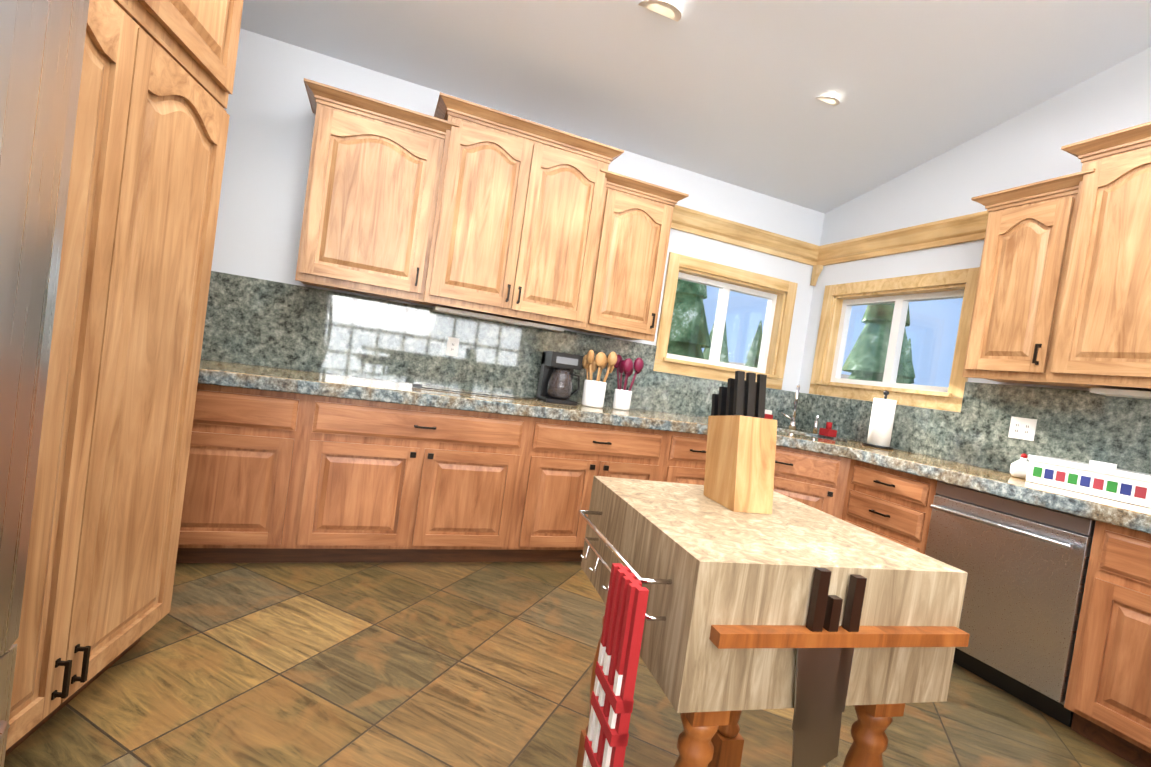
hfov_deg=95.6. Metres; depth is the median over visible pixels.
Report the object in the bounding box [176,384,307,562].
base cabinet
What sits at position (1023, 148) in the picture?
wall
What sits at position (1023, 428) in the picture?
outlet plates
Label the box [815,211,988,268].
trim
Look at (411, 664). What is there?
floor
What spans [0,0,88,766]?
fridge
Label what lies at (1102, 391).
under-cabinet light
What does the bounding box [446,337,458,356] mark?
outlet plates
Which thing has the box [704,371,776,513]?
knife block
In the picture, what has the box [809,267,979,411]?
window
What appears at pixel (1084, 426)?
backsplash
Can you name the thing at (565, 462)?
base cabinet
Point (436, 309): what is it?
under-cabinet light
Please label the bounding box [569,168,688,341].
upper cabinet
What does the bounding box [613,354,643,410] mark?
utensil crock
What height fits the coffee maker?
0.310 m
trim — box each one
[671,205,822,285]
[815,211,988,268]
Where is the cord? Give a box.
[412,383,538,399]
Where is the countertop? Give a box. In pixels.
[198,359,1150,533]
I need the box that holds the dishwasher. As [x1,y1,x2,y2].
[925,481,1095,726]
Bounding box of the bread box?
[1026,455,1150,507]
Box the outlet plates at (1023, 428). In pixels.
[1008,417,1036,440]
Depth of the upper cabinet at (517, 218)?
2.96 m
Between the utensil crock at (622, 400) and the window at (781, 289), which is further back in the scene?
the window at (781, 289)
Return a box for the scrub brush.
[819,422,836,436]
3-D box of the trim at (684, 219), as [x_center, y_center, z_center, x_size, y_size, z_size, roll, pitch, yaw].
[1.252,-1.029,3.926,1.569,0.300,0.084,7,2,-21]
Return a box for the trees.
[667,279,914,383]
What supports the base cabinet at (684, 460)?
on the floor
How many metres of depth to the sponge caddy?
3.89 m
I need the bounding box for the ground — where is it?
[729,362,848,378]
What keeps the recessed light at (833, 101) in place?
in the ceiling
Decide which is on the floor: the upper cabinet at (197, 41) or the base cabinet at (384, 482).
the base cabinet at (384, 482)
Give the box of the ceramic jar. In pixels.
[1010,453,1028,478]
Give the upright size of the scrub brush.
0.100 m
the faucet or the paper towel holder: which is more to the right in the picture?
the paper towel holder
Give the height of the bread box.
0.145 m
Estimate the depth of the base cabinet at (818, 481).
3.12 m
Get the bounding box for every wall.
[211,28,824,412]
[799,47,1150,466]
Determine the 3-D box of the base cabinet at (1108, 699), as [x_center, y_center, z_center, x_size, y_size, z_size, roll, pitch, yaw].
[2.395,1.020,1.627,0.633,0.846,1.080,7,2,-21]
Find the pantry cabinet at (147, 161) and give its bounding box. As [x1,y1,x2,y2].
[5,0,229,756]
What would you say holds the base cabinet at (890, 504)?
on the floor
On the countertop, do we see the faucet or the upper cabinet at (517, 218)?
the faucet
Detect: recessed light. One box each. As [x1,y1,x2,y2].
[638,0,681,21]
[816,96,839,105]
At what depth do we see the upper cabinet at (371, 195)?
2.72 m
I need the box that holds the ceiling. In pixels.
[240,0,1150,213]
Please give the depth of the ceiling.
2.78 m
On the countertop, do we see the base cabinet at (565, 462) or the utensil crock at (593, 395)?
the utensil crock at (593, 395)
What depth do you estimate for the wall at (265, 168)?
2.89 m
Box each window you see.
[653,252,797,389]
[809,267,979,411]
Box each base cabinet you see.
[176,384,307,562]
[289,395,529,562]
[506,417,667,561]
[660,431,706,484]
[773,446,850,518]
[842,459,940,553]
[1064,521,1150,766]
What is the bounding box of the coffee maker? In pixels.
[536,351,582,405]
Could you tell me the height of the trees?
10.228 m
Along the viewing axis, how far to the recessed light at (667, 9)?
2.44 m
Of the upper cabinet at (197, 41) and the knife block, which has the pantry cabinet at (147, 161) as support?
the upper cabinet at (197, 41)
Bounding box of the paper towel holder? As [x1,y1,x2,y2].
[863,390,896,449]
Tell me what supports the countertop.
on the base cabinet at (384, 482)
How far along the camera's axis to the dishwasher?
2.22 m
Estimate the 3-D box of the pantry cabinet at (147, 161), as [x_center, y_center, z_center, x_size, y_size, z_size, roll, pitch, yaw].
[-1.469,-0.017,1.245,0.628,1.839,1.010,8,2,-11]
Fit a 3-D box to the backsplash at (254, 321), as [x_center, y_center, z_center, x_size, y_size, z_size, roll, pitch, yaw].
[-0.355,-0.157,3.418,4.698,0.470,0.021,7,2,-21]
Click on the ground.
(843, 376)
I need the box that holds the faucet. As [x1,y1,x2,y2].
[781,384,818,432]
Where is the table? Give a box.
[576,476,969,766]
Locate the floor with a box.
[4,561,1136,766]
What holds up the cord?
on the countertop
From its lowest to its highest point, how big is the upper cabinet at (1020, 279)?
0.957 m
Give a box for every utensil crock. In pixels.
[581,350,616,407]
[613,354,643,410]
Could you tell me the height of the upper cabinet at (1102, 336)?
1.087 m
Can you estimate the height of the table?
0.849 m
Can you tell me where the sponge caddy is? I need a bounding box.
[765,410,772,418]
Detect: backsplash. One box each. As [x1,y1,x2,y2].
[201,271,795,426]
[793,382,1150,473]
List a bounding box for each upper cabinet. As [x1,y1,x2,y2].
[114,0,243,108]
[295,78,459,303]
[419,92,623,328]
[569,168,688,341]
[962,169,1094,387]
[1046,121,1150,390]
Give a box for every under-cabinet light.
[433,306,563,331]
[1090,387,1150,398]

